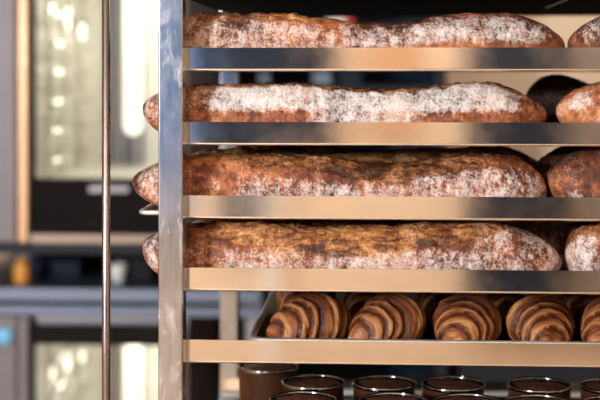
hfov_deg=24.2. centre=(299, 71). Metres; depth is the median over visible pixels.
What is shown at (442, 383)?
chocolate cake
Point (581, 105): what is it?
bread loaf
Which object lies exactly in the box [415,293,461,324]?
croissant
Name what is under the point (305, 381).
chocolate cake
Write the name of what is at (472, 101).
bread loaf
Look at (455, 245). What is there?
bread loaf
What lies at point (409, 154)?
bread loaf
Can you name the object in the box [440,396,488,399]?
chocolate cake
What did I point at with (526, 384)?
chocolate cake
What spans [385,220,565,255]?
bread loaf
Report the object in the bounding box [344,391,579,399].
tray
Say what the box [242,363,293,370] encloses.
chocolate pudding
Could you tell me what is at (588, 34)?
bread loaf
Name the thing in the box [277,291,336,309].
croissant
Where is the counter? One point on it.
(81, 295)
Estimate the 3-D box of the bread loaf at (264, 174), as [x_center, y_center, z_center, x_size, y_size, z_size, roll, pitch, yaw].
[0.047,0.139,1.747,0.518,0.075,0.077,0,0,3]
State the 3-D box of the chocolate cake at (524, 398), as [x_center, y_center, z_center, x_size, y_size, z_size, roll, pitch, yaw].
[0.297,0.469,1.747,0.077,0.116,0.077,0,0,3]
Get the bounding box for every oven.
[0,0,217,243]
[0,315,217,399]
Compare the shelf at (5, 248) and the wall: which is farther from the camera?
the wall
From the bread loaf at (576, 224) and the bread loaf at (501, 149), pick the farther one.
the bread loaf at (501, 149)
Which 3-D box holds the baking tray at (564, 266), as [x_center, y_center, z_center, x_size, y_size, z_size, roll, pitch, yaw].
[0.213,0.262,1.991,0.712,0.008,0.585,0,0,3]
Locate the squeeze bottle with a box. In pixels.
[14,256,29,283]
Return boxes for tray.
[139,196,546,215]
[191,0,599,14]
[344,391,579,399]
[559,254,568,270]
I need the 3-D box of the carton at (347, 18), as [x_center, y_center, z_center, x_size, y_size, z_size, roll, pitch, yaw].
[0.137,-0.137,3.849,0.020,0.023,0.120,0,0,3]
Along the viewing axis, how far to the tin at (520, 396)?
1.78 m
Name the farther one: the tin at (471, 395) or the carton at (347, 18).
the carton at (347, 18)
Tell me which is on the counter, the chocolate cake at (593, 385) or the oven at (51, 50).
the oven at (51, 50)
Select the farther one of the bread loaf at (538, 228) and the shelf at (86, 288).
the shelf at (86, 288)
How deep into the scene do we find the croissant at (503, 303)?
1.91 m
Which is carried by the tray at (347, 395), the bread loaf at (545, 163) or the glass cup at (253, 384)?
the glass cup at (253, 384)
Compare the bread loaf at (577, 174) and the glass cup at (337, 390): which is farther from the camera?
the glass cup at (337, 390)
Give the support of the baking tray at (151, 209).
on the rack
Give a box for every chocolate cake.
[275,394,330,399]
[286,377,339,386]
[357,378,411,387]
[366,395,417,399]
[425,379,480,388]
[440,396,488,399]
[511,380,566,389]
[515,397,556,399]
[584,381,599,389]
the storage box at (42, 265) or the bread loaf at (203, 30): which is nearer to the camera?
the bread loaf at (203, 30)
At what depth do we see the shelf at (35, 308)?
3.14 m
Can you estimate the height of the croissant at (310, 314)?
0.068 m
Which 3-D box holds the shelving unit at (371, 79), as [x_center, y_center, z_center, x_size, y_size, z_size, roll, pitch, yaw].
[0.070,0.300,3.988,0.675,2.100,0.450,0,0,3]
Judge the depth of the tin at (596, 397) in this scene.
1.77 m
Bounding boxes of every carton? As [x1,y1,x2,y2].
[258,73,270,83]
[312,72,331,85]
[327,17,344,20]
[338,71,362,85]
[346,17,353,21]
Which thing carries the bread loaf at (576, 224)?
on the baking tray at (564, 266)
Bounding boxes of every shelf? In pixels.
[0,242,142,254]
[0,254,266,303]
[0,291,270,317]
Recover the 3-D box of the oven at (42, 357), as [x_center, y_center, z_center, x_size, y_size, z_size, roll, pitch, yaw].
[-0.498,0.830,3.429,0.524,0.564,0.614,0,0,3]
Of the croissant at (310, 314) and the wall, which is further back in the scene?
the wall
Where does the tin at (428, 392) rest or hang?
on the tray at (347, 395)
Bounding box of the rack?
[102,0,599,399]
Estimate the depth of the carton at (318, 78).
3.79 m
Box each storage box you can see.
[31,255,88,276]
[114,255,157,280]
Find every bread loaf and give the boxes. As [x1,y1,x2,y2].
[132,153,546,205]
[142,219,561,273]
[143,81,546,130]
[186,11,564,47]
[190,146,500,163]
[192,219,560,255]
[223,146,537,166]
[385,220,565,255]
[526,74,587,122]
[534,146,599,196]
[547,148,599,197]
[556,82,599,122]
[564,221,599,243]
[565,223,599,270]
[567,17,599,46]
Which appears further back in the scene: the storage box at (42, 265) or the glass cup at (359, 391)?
the storage box at (42, 265)
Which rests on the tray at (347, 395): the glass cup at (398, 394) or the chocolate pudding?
the glass cup at (398, 394)
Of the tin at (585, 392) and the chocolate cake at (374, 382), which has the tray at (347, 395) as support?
the tin at (585, 392)
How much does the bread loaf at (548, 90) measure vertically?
0.083 m
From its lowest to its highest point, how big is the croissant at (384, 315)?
0.069 m
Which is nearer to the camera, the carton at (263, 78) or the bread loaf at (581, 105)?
the bread loaf at (581, 105)
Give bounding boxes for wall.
[0,16,599,374]
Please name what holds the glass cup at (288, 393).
on the tray at (347, 395)
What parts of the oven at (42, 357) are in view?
panel, door trim, guide rail, guide rail, guide rail, door, door panel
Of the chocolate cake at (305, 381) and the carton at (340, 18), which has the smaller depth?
the chocolate cake at (305, 381)
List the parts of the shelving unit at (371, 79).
panel, shelf, shelf, panel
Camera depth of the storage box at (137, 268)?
3.23 m
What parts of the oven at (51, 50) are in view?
panel, door trim, guide rail, guide rail, guide rail, guide rail, guide rail, guide rail, trim, door, door panel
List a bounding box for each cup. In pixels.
[110,263,126,282]
[238,363,297,399]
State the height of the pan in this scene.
0.028 m
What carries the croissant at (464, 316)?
on the pan
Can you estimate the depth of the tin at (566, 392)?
1.83 m
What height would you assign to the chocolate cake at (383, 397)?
0.116 m
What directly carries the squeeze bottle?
on the counter
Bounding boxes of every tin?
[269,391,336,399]
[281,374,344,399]
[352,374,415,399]
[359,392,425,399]
[421,375,485,399]
[433,393,499,399]
[504,394,568,399]
[506,376,571,399]
[579,377,599,399]
[582,395,599,399]
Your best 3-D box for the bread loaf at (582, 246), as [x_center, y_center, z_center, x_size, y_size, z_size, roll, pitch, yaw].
[0.412,0.225,1.725,0.171,0.079,0.076,0,0,3]
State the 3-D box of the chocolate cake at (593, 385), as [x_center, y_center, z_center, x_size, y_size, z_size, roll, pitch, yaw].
[0.411,0.469,1.843,0.077,0.116,0.077,0,0,3]
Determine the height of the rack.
1.810 m
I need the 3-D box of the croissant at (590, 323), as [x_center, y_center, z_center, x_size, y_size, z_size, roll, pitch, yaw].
[0.404,0.318,1.784,0.087,0.069,0.131,0,0,23]
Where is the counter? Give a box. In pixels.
[0,242,270,339]
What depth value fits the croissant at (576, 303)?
1.90 m
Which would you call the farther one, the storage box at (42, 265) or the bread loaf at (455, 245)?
the storage box at (42, 265)
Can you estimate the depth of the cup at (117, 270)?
3.20 m
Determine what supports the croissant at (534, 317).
on the pan
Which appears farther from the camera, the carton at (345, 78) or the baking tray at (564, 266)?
the carton at (345, 78)
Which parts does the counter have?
leg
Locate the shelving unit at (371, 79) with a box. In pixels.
[218,11,446,399]
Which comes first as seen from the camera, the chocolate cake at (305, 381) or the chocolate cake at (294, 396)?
the chocolate cake at (294, 396)
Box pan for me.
[248,291,599,343]
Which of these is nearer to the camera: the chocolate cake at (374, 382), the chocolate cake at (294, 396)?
the chocolate cake at (294, 396)
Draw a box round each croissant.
[265,292,351,338]
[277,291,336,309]
[344,292,404,319]
[348,293,426,338]
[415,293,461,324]
[432,293,501,339]
[486,293,530,328]
[505,294,574,340]
[556,294,599,329]
[580,298,599,341]
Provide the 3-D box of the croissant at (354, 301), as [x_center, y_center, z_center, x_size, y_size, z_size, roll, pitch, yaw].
[0.105,0.319,1.967,0.087,0.067,0.129,0,0,15]
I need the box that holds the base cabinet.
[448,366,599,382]
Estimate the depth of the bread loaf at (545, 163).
1.82 m
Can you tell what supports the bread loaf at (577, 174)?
on the baking tray at (151, 209)
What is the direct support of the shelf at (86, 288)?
attached to the counter
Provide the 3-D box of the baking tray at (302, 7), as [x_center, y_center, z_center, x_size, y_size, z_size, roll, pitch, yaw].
[0.217,-0.095,1.990,0.704,0.009,0.585,0,0,3]

